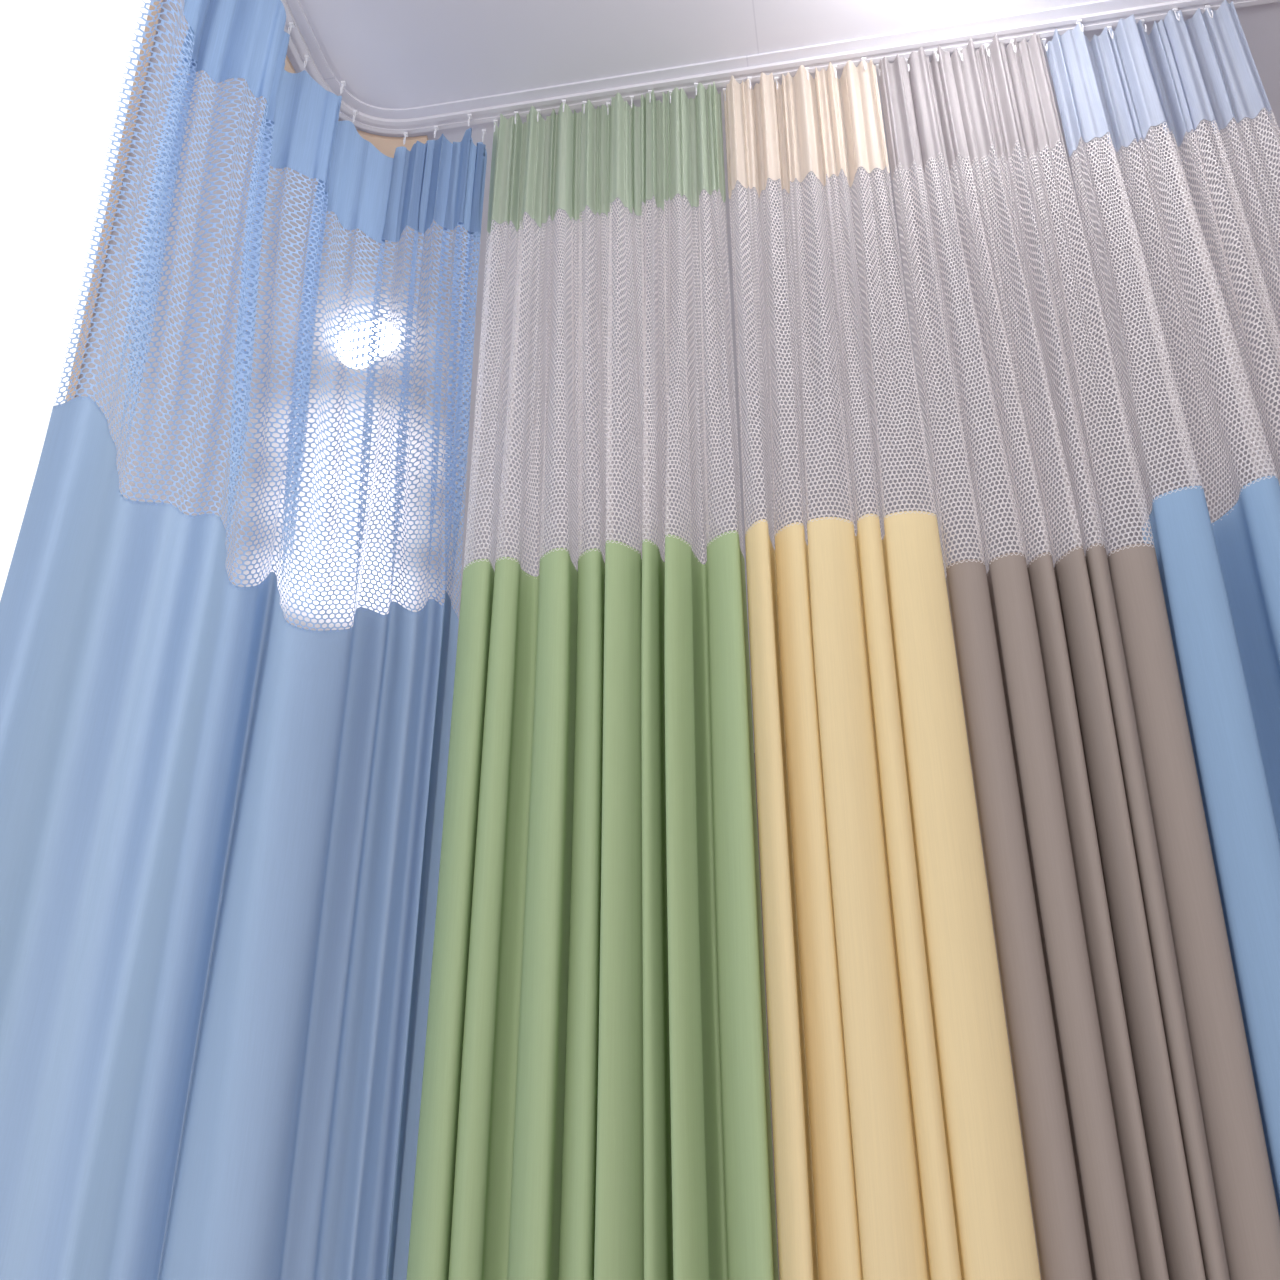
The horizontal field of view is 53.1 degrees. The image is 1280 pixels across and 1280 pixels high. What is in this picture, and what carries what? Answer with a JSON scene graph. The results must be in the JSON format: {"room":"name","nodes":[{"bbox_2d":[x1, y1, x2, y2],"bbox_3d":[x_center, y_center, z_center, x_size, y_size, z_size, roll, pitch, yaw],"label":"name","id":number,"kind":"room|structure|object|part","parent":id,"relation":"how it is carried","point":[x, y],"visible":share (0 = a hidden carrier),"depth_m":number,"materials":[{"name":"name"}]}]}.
{"room":"hospital room","nodes":[
{"label":"hospital room","id":0,"kind":"room"},
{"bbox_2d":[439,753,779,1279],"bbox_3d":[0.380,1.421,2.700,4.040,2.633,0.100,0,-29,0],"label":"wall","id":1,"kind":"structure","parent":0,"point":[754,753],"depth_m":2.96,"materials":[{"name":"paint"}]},
{"bbox_2d":[65,0,162,401],"bbox_3d":[-0.811,-0.806,1.353,0.617,0.064,4.570,6,-30,-11],"label":"trim","id":2,"kind":"structure","parent":1,"relation":"attached to","point":[156,3],"depth_m":1.67,"materials":[{"name":"beige paint"}]},
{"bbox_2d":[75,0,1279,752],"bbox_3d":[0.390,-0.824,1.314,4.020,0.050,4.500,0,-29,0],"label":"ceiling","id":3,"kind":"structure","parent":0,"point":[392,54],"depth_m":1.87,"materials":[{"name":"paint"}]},
{"bbox_2d":[284,54,427,157],"bbox_3d":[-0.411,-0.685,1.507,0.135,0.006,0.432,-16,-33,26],"label":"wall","id":4,"kind":"structure","parent":3,"relation":"attached to","point":[385,145],"depth_m":1.61,"materials":[{"name":"beige paint"}]},
{"bbox_2d":[335,317,399,368],"bbox_3d":[-0.408,-0.437,1.914,0.107,0.046,0.066,-15,-32,24],"label":"ceiling light","id":5,"kind":"object","parent":3,"relation":"attached to","point":[340,350],"visible":0.53,"depth_m":1.90,"materials":[{"name":"white plastic"}]},
{"bbox_3d":[-0.426,-0.428,1.921,0.066,0.036,0.066,0,-29,0],"label":"bulb","id":6,"kind":"part","parent":5,"relation":"part of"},
{"bbox_3d":[-0.388,-0.442,1.900,0.060,0.033,0.060,0,-29,0],"label":"bulb","id":7,"kind":"part","parent":5,"relation":"part of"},
{"bbox_2d":[281,0,1279,133],"bbox_3d":[0.271,-0.797,1.303,1.560,0.008,0.674,0,-29,0],"label":"track","id":8,"kind":"object","parent":3,"relation":"attached to","point":[1095,15],"visible":0.88,"depth_m":1.51,"materials":[{"name":"white metal"}]},
{"bbox_2d":[0,0,486,1279],"bbox_3d":[-0.335,0.389,0.912,0.230,2.444,0.452,-9,-30,15],"label":"curtain","id":9,"kind":"object","parent":8,"relation":"hanging from","point":[221,816],"visible":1,"depth_m":1.14,"materials":[{"name":"blue fabric"}]},
{"bbox_3d":[-0.382,0.701,0.796,0.184,1.787,0.461,-22,-36,34],"label":"fabric panel","id":10,"kind":"part","parent":9,"relation":"part of","materials":[{"name":"blue fabric"}]},
{"bbox_3d":[-0.337,-0.338,1.314,0.221,0.519,0.455,-10,-31,18],"label":"panel","id":11,"kind":"part","parent":9,"relation":"part of","materials":[{"name":"fabric"}]},
{"bbox_2d":[406,82,778,1279],"bbox_3d":[-0.037,0.430,0.986,0.282,2.444,0.106,-5,-29,10],"label":"curtain","id":12,"kind":"object","parent":8,"relation":"hanging from","point":[595,1105],"visible":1,"depth_m":1.10,"materials":[{"name":"green fabric"}]},
{"bbox_3d":[-0.037,0.717,0.825,0.280,1.787,0.107,-5,-29,8],"label":"fabric panel","id":13,"kind":"part","parent":12,"relation":"part of","materials":[{"name":"green fabric"}]},
{"bbox_3d":[-0.039,-0.279,1.365,0.280,0.467,0.076,-4,-29,8],"label":"panel","id":14,"kind":"part","parent":12,"relation":"part of","materials":[{"name":"white fabric"}]},
{"bbox_2d":[722,57,1040,1279],"bbox_3d":[0.190,0.402,0.936,0.183,2.444,0.080,-2,-29,4],"label":"curtain","id":15,"kind":"object","parent":8,"relation":"hanging from","point":[898,1147],"visible":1,"depth_m":1.05,"materials":[{"name":"yellow fabric"}]},
{"bbox_3d":[0.189,-0.304,1.321,0.180,0.467,0.055,-3,-29,5],"label":"panel","id":16,"kind":"part","parent":15,"relation":"part of","materials":[{"name":"white fabric"}]},
{"bbox_3d":[0.190,0.690,0.777,0.182,1.787,0.080,-2,-29,4],"label":"fabric panel","id":17,"kind":"part","parent":15,"relation":"part of","materials":[{"name":"yellow fabric"}]},
{"bbox_2d":[876,33,1279,1279],"bbox_3d":[0.374,0.391,0.916,0.188,2.444,0.079,-6,-30,10],"label":"curtain","id":18,"kind":"object","parent":8,"relation":"hanging from","point":[1144,1144],"visible":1,"depth_m":1.05,"materials":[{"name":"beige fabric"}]},
{"bbox_3d":[0.373,-0.298,1.287,0.186,0.518,0.067,-3,-29,5],"label":"panel","id":19,"kind":"part","parent":18,"relation":"part of","materials":[{"name":"white fabric"}]},
{"bbox_3d":[0.373,0.699,0.746,0.185,1.740,0.072,-2,-29,4],"label":"fabric panel","id":20,"kind":"part","parent":18,"relation":"part of","materials":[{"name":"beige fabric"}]},
{"bbox_2d":[1041,0,1279,1217],"bbox_3d":[0.560,0.378,0.893,0.245,2.444,0.098,-6,-29,10],"label":"curtain","id":21,"kind":"object","parent":8,"relation":"hanging from","point":[1220,579],"visible":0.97,"depth_m":1.20,"materials":[{"name":"blue fabric"}]},
{"bbox_3d":[0.572,-0.331,1.272,0.214,0.467,0.075,-5,-29,9],"label":"panel","id":22,"kind":"part","parent":21,"relation":"part of","materials":[{"name":"white fabric"}]},
{"bbox_3d":[0.559,0.666,0.734,0.244,1.787,0.098,-6,-29,10],"label":"fabric panel","id":23,"kind":"part","parent":21,"relation":"part of","materials":[{"name":"blue fabric"}]}
]}

